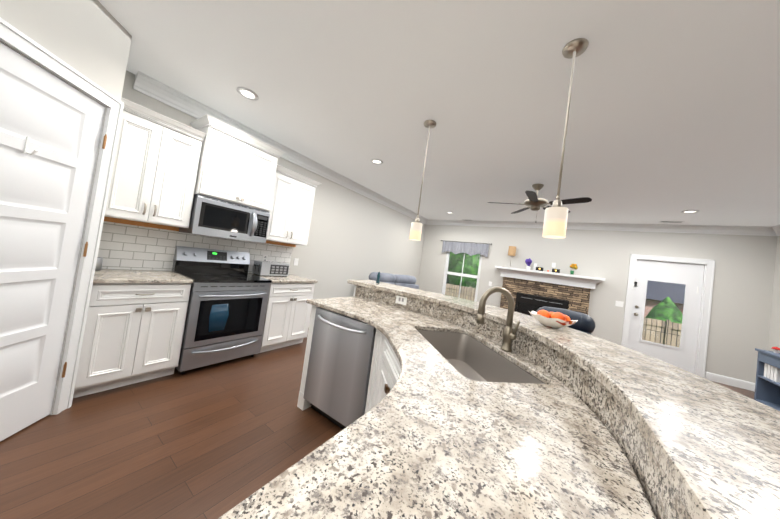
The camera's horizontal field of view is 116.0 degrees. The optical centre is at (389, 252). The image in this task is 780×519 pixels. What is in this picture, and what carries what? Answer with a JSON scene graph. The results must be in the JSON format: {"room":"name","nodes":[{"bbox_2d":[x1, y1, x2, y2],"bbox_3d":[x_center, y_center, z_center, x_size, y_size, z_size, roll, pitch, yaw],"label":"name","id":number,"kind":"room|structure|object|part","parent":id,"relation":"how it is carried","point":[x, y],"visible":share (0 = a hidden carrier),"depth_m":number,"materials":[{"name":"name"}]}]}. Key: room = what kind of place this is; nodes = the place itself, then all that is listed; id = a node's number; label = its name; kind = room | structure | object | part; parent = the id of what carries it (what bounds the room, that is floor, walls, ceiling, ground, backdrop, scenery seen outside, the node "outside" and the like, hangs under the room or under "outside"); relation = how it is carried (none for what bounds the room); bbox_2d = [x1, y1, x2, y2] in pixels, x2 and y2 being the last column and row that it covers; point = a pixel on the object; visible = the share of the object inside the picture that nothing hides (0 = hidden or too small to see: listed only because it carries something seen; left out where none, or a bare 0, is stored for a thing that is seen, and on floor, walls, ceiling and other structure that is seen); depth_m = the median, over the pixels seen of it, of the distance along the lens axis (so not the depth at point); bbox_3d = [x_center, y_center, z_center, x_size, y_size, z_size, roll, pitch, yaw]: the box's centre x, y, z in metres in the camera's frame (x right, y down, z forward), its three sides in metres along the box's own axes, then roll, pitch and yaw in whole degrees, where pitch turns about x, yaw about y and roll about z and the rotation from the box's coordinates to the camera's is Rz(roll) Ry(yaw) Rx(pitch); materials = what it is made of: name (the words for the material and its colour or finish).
{"room":"kitchen","nodes":[
{"label":"kitchen","id":0,"kind":"room"},
{"bbox_2d":[0,0,131,414],"bbox_3d":[-2.245,-0.300,1.120,1.807,2.750,1.252,6,-2,34],"label":"wall","id":1,"kind":"structure","parent":0,"point":[90,40],"depth_m":1.51,"materials":[{"name":"grey paint"}]},
{"bbox_2d":[0,42,106,440],"bbox_3d":[-2.064,0.034,1.359,0.102,2.128,0.684,8,-2,-11],"label":"pantry door","id":2,"kind":"structure","parent":1,"relation":"in","point":[50,126],"depth_m":1.45,"materials":[{"name":"white wood"}]},
{"bbox_2d":[0,17,123,414],"bbox_3d":[-2.112,-0.016,1.343,0.141,2.236,0.864,8,-2,-11],"label":"door frame","id":3,"kind":"structure","parent":1,"relation":"attached to","point":[21,42],"depth_m":1.70,"materials":[{"name":"white wood"}]},
{"bbox_2d":[121,70,425,315],"bbox_3d":[-1.365,-0.080,4.233,0.150,2.750,8.590,6,-2,34],"label":"wall","id":4,"kind":"structure","parent":0,"point":[353,235],"depth_m":4.76,"materials":[{"name":"grey paint"}]},
{"bbox_2d":[104,97,205,230],"bbox_3d":[-2.253,-0.749,2.306,0.375,1.017,0.619,6,-2,34],"label":"upper cabinet","id":5,"kind":"object","parent":4,"relation":"attached to","point":[155,171],"visible":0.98,"depth_m":2.22,"materials":[{"name":"white wood"}]},
{"bbox_2d":[97,221,291,273],"bbox_3d":[-2.095,-0.174,2.986,0.008,0.940,2.039,6,-2,34],"label":"backsplash","id":6,"kind":"structure","parent":4,"relation":"attached to","point":[128,246],"depth_m":2.52,"materials":[{"name":"white tile"}]},
{"bbox_2d":[190,114,284,210],"bbox_3d":[-1.805,-0.956,2.871,0.451,0.775,0.864,6,-2,34],"label":"upper cabinet","id":7,"kind":"object","parent":4,"relation":"attached to","point":[236,166],"visible":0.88,"depth_m":2.70,"materials":[{"name":"white wood"}]},
{"bbox_2d":[179,194,269,243],"bbox_3d":[-1.869,-0.365,2.840,0.461,0.405,0.757,6,-2,34],"label":"microwave","id":8,"kind":"object","parent":7,"relation":"attached to","point":[213,217],"visible":1,"depth_m":2.68,"materials":[{"name":"grey metal"}]},
{"bbox_2d":[262,255,267,260],"bbox_3d":[-1.785,0.093,3.480,0.006,0.115,0.075,6,-2,34],"label":"outlet","id":9,"kind":"object","parent":4,"relation":"attached to","point":[264,257],"visible":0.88,"depth_m":3.48,"materials":[{"name":"white plastic"}]},
{"bbox_2d":[133,71,428,224],"bbox_3d":[-0.584,-1.269,4.951,0.117,0.137,6.479,6,-2,34],"label":"crown molding","id":10,"kind":"structure","parent":4,"relation":"attached to","point":[145,84],"depth_m":3.05,"materials":[{"name":"white wood"}]},
{"bbox_2d":[266,164,321,246],"bbox_3d":[-1.464,-0.603,3.507,0.375,1.017,0.732,6,-2,34],"label":"upper cabinet","id":11,"kind":"object","parent":4,"relation":"attached to","point":[291,207],"visible":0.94,"depth_m":3.40,"materials":[{"name":"white wood"}]},
{"bbox_2d":[294,258,298,265],"bbox_3d":[-1.507,0.150,3.916,0.008,0.115,0.075,6,-2,34],"label":"light switch","id":12,"kind":"object","parent":4,"relation":"attached to","point":[296,261],"visible":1,"depth_m":3.92,"materials":[{"name":"white plastic"}]},
{"bbox_2d":[0,328,754,518],"bbox_3d":[1.184,1.643,2.348,6.780,0.100,8.590,6,-2,34],"label":"floor","id":13,"kind":"structure","parent":0,"point":[216,440],"depth_m":1.53,"materials":[{"name":"brown wood"}]},
{"bbox_2d":[73,283,190,397],"bbox_3d":[-2.327,0.665,2.183,0.655,0.884,0.619,6,-2,34],"label":"base cabinet","id":14,"kind":"object","parent":13,"relation":"on","point":[133,333],"visible":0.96,"depth_m":1.99,"materials":[{"name":"white wood"}]},
{"bbox_2d":[93,269,193,282],"bbox_3d":[-2.270,0.211,2.200,0.644,0.030,0.618,6,-2,34],"label":"countertop","id":15,"kind":"structure","parent":14,"relation":"on","point":[125,276],"depth_m":2.12,"materials":[{"name":"stone"}]},
{"bbox_2d":[95,257,102,269],"bbox_3d":[-2.583,0.093,2.131,0.090,0.114,0.089,6,-2,34],"label":"canister","id":16,"kind":"object","parent":15,"relation":"on","point":[99,263],"visible":0.35,"depth_m":2.13,"materials":[{"name":"silver metal"}]},
{"bbox_2d":[172,246,271,373],"bbox_3d":[-1.897,0.587,2.742,0.722,1.190,0.758,6,-2,34],"label":"range","id":17,"kind":"object","parent":13,"relation":"on","point":[227,308],"visible":0.96,"depth_m":2.60,"materials":[{"name":"grey metal"}]},
{"bbox_2d":[260,283,314,352],"bbox_3d":[-1.552,0.808,3.362,0.655,0.884,0.681,6,-2,34],"label":"base cabinet","id":18,"kind":"object","parent":13,"relation":"on","point":[287,317],"visible":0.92,"depth_m":3.16,"materials":[{"name":"white wood"}]},
{"bbox_2d":[248,273,317,282],"bbox_3d":[-1.491,0.355,3.385,0.644,0.030,0.693,6,-2,34],"label":"countertop","id":19,"kind":"structure","parent":18,"relation":"on","point":[289,278],"depth_m":3.25,"materials":[{"name":"stone"}]},
{"bbox_2d":[252,260,289,276],"bbox_3d":[-1.638,0.225,3.359,0.204,0.186,0.420,6,-2,34],"label":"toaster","id":20,"kind":"object","parent":19,"relation":"on","point":[269,268],"visible":1,"depth_m":3.26,"materials":[{"name":"silver metal"}]},
{"bbox_2d":[303,307,375,428],"bbox_3d":[-0.281,0.946,2.084,0.613,0.870,0.652,6,-2,34],"label":"dishwasher","id":21,"kind":"object","parent":13,"relation":"on","point":[338,371],"visible":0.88,"depth_m":1.85,"materials":[{"name":"grey metal"}]},
{"bbox_2d":[297,329,400,413],"bbox_3d":[-0.426,0.859,0.211,1.198,0.884,2.814,6,-2,34],"label":"base cabinet","id":22,"kind":"object","parent":13,"relation":"on","point":[385,371],"depth_m":1.62,"materials":[{"name":"white wood"}]},
{"bbox_2d":[218,296,655,518],"bbox_3d":[-0.509,0.400,0.663,1.935,0.030,3.383,6,-2,34],"label":"countertop","id":23,"kind":"structure","parent":22,"relation":"on","point":[433,433],"depth_m":0.57,"materials":[{"name":"stone"}]},
{"bbox_2d":[417,330,544,383],"bbox_3d":[0.418,0.667,1.372,0.450,0.204,0.790,8,-2,-11],"label":"sink","id":24,"kind":"object","parent":23,"relation":"in","point":[468,356],"visible":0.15,"depth_m":1.60,"materials":[{"name":"grey metal"}]},
{"bbox_2d":[476,287,520,351],"bbox_3d":[0.630,0.380,1.406,0.216,0.361,0.189,6,-2,34],"label":"faucet","id":25,"kind":"object","parent":23,"relation":"on","point":[509,334],"visible":1,"depth_m":1.40,"materials":[{"name":"grey metal"}]},
{"bbox_2d":[353,285,690,518],"bbox_3d":[-0.479,0.791,0.673,2.072,1.034,3.512,6,-2,34],"label":"backsplash","id":26,"kind":"structure","parent":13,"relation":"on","point":[597,398],"depth_m":0.91,"materials":[{"name":"stone"}]},
{"bbox_2d":[347,280,779,518],"bbox_3d":[-0.266,0.279,0.753,2.435,0.040,3.773,6,-2,34],"label":"bar","id":27,"kind":"object","parent":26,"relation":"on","point":[714,447],"visible":0.92,"depth_m":0.57,"materials":[{"name":"stone"}]},
{"bbox_2d":[529,310,577,328],"bbox_3d":[0.979,0.401,1.474,0.251,0.097,0.186,6,-2,34],"label":"fruit bowl","id":28,"kind":"object","parent":27,"relation":"on","point":[557,320],"visible":1,"depth_m":1.43,"materials":[{"name":"white ceramic"}]},
{"bbox_2d":[495,266,605,315],"bbox_3d":[3.518,1.224,5.690,2.130,1.571,0.265,6,-2,34],"label":"fireplace","id":29,"kind":"object","parent":13,"relation":"on","point":[531,290],"visible":0.52,"depth_m":5.67,"materials":[{"name":"brown"}]},
{"bbox_2d":[508,246,515,267],"bbox_3d":[3.053,0.114,6.135,0.170,0.530,0.170,6,-2,34],"label":"lamp","id":30,"kind":"object","parent":29,"relation":"on","point":[511,251],"visible":0.98,"depth_m":6.08,"materials":[{"name":"beige"}]},
{"bbox_2d":[525,258,531,269],"bbox_3d":[3.352,0.274,5.905,0.147,0.278,0.155,6,-2,34],"label":"mantel plant","id":31,"kind":"object","parent":29,"relation":"on","point":[528,262],"visible":0.96,"depth_m":5.88,"materials":[{"name":"purple plant"}]},
{"bbox_2d":[570,264,577,269],"bbox_3d":[4.089,0.312,5.422,0.134,0.132,0.142,9,-2,-41],"label":"flowers","id":32,"kind":"object","parent":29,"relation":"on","point":[574,266],"depth_m":5.39,"materials":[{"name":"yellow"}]},
{"bbox_2d":[536,306,595,334],"bbox_3d":[2.051,1.190,2.968,0.700,1.070,0.923,6,-2,34],"label":"chair","id":33,"kind":"object","parent":13,"relation":"on","point":[584,323],"visible":0.15,"depth_m":2.57,"materials":[{"name":"blue fabric"}]},
{"bbox_2d":[754,348,779,410],"bbox_3d":[4.946,1.708,2.646,0.540,0.800,1.650,6,-2,34],"label":"bookcase","id":34,"kind":"object","parent":13,"relation":"on","point":[767,387],"visible":0.94,"depth_m":3.35,"materials":[{"name":"blue wood"}]},
{"bbox_2d":[771,347,779,352],"bbox_3d":[5.261,1.325,3.321,0.080,0.085,0.080,6,-2,34],"label":"mushroom","id":35,"kind":"object","parent":34,"relation":"on","point":[776,349],"visible":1,"depth_m":3.31,"materials":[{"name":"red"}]},
{"bbox_3d":[0.378,1.551,4.631,1.301,0.012,1.848,6,-2,34],"label":"rug","id":36,"kind":"object","parent":13,"relation":"on","visible":0},
{"bbox_2d":[369,272,418,288],"bbox_3d":[0.201,1.003,5.028,1.630,1.050,1.012,9,-2,-31],"label":"sofa","id":37,"kind":"object","parent":36,"relation":"on","point":[405,280],"visible":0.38,"depth_m":5.28,"materials":[{"name":"grey fabric"}]},
{"bbox_2d":[98,0,779,226],"bbox_3d":[1.567,-1.180,2.439,6.780,0.100,8.590,6,-2,34],"label":"ceiling","id":38,"kind":"structure","parent":0,"point":[674,110],"depth_m":1.95,"materials":[{"name":"white paint"}]},
{"bbox_2d":[236,87,258,100],"bbox_3d":[-1.370,-1.524,2.349,0.188,0.011,0.188,6,-2,34],"label":"recessed light","id":39,"kind":"object","parent":38,"relation":"in","point":[246,93],"visible":1,"depth_m":2.34,"materials":[{"name":"white"}]},
{"bbox_2d":[370,159,382,163],"bbox_3d":[-0.193,-1.325,3.560,0.188,0.011,0.188,6,-2,34],"label":"recessed light","id":40,"kind":"object","parent":38,"relation":"in","point":[376,161],"visible":1,"depth_m":3.55,"materials":[{"name":"white"}]},
{"bbox_2d":[409,120,435,240],"bbox_3d":[0.321,-0.706,2.412,0.128,1.174,0.128,6,-2,34],"label":"pendant light","id":41,"kind":"object","parent":38,"relation":"hanging from","point":[429,124],"depth_m":2.38,"materials":[{"name":"beige glass"}]},
{"bbox_3d":[0.254,-0.206,2.396,0.112,0.165,0.112,6,-2,34],"label":"pendant light glass","id":42,"kind":"part","parent":41,"relation":"part of","materials":[{"name":"white glass"}]},
{"bbox_2d":[488,184,591,217],"bbox_3d":[2.134,-0.727,3.594,1.274,0.570,1.240,6,-2,34],"label":"ceiling fan","id":43,"kind":"object","parent":38,"relation":"hanging from","point":[533,202],"visible":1,"depth_m":3.51,"materials":[{"name":"grey metal"}]},
{"bbox_2d":[542,38,588,238],"bbox_3d":[1.028,-0.657,1.437,0.128,1.144,0.128,6,-2,34],"label":"pendant light","id":44,"kind":"object","parent":38,"relation":"hanging from","point":[574,48],"depth_m":1.42,"materials":[{"name":"beige glass"}]},
{"bbox_3d":[0.962,-0.172,1.421,0.112,0.165,0.112,6,-2,34],"label":"pendant light glass","id":45,"kind":"part","parent":44,"relation":"part of","materials":[{"name":"white glass"}]},
{"bbox_2d":[659,221,684,222],"bbox_3d":[5.196,-0.566,4.508,0.300,0.008,0.100,6,-2,34],"label":"ceiling vent","id":46,"kind":"object","parent":38,"relation":"in","point":[672,221],"visible":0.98,"depth_m":4.49,"materials":[{"name":"white metal"}]},
{"bbox_2d":[681,210,698,212],"bbox_3d":[4.747,-0.646,3.862,0.188,0.011,0.188,6,-2,34],"label":"recessed light","id":47,"kind":"object","parent":38,"relation":"in","point":[690,211],"visible":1,"depth_m":3.86,"materials":[{"name":"white"}]},
{"bbox_2d":[418,225,777,382],"bbox_3d":[3.682,0.658,5.902,6.480,2.750,0.150,6,-2,34],"label":"wall","id":48,"kind":"structure","parent":0,"point":[741,307],"depth_m":5.03,"materials":[{"name":"grey paint"}]},
{"bbox_2d":[442,251,481,301],"bbox_3d":[2.058,0.634,6.975,1.020,1.630,0.075,6,-2,34],"label":"window","id":49,"kind":"structure","parent":48,"relation":"in","point":[461,274],"depth_m":6.97,"materials":[{"name":"white"}]},
{"bbox_2d":[429,220,768,235],"bbox_3d":[3.784,-0.649,5.832,6.240,0.137,0.117,6,-2,34],"label":"crown molding","id":50,"kind":"structure","parent":48,"relation":"attached to","point":[697,229],"depth_m":5.00,"materials":[{"name":"white wood"}]},
{"bbox_2d":[615,301,623,306],"bbox_3d":[4.753,1.065,5.052,0.120,0.115,0.008,6,-2,34],"label":"light switch","id":51,"kind":"object","parent":48,"relation":"attached to","point":[619,303],"visible":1,"depth_m":5.05,"materials":[{"name":"white plastic"}]},
{"bbox_2d":[628,260,703,372],"bbox_3d":[5.290,1.192,4.711,0.900,2.022,0.114,6,-2,34],"label":"back door","id":52,"kind":"structure","parent":48,"relation":"in","point":[690,277],"depth_m":4.67,"materials":[{"name":"white wood"}]},
{"bbox_2d":[621,254,714,377],"bbox_3d":[5.320,1.150,4.749,1.110,2.140,0.177,6,-2,34],"label":"door frame","id":53,"kind":"structure","parent":48,"relation":"attached to","point":[704,324],"depth_m":4.46,"materials":[{"name":"white wood"}]},
{"bbox_2d":[705,371,754,391],"bbox_3d":[5.864,2.217,4.177,0.606,0.135,0.016,6,-2,34],"label":"baseboard","id":54,"kind":"structure","parent":48,"relation":"attached to","point":[738,383],"depth_m":4.18,"materials":[{"name":"white wood"}]},
{"bbox_3d":[2.128,-0.288,6.906,1.454,0.036,0.065,6,-2,34],"label":"curtain rod","id":55,"kind":"object","parent":48,"relation":"attached to","visible":0},
{"bbox_2d":[442,241,488,256],"bbox_3d":[2.090,-0.098,6.881,1.300,0.362,0.048,6,-2,34],"label":"valance","id":56,"kind":"object","parent":55,"relation":"hanging from","point":[471,249],"visible":0.98,"depth_m":6.85,"materials":[{"name":"grey fabric"}]},
{"bbox_2d":[768,236,779,352],"bbox_3d":[4.116,0.543,0.554,0.150,2.750,8.590,6,-2,34],"label":"wall","id":57,"kind":"structure","parent":0,"point":[774,336],"depth_m":3.98,"materials":[{"name":"grey paint"}]},
{"bbox_2d":[765,225,779,235],"bbox_3d":[4.179,-0.763,0.671,0.117,0.137,8.288,6,-2,34],"label":"crown molding","id":58,"kind":"structure","parent":57,"relation":"attached to","point":[775,230],"depth_m":4.06,"materials":[{"name":"white wood"}]},
{"label":"outside","id":59,"kind":"structure","parent":0,"visible":0},
{"bbox_3d":[20.959,6.078,25.353,70.000,0.100,52.150,6,-2,34],"label":"ground","id":60,"kind":"structure","parent":59,"visible":0},
{"bbox_2d":[445,284,681,347],"bbox_3d":[10.540,3.329,9.363,70.000,1.520,0.120,6,-2,34],"label":"fence","id":61,"kind":"object","parent":60,"relation":"on","point":[670,330],"depth_m":9.54,"materials":[{"name":"brown wood"}]},
{"bbox_2d":[446,252,682,323],"bbox_3d":[13.530,0.714,14.917,57.934,9.416,10.521,6,-2,34],"label":"trees","id":62,"kind":"object","parent":60,"relation":"on","point":[656,308],"depth_m":16.79,"materials":[{"name":"green plant"}]},
{"bbox_2d":[644,280,685,316],"bbox_3d":[21.362,2.918,14.965,13.200,5.600,9.800,6,-2,34],"label":"house","id":63,"kind":"structure","parent":60,"relation":"on","point":[680,296],"depth_m":13.84,"materials":[{"name":"grey"}]}
]}

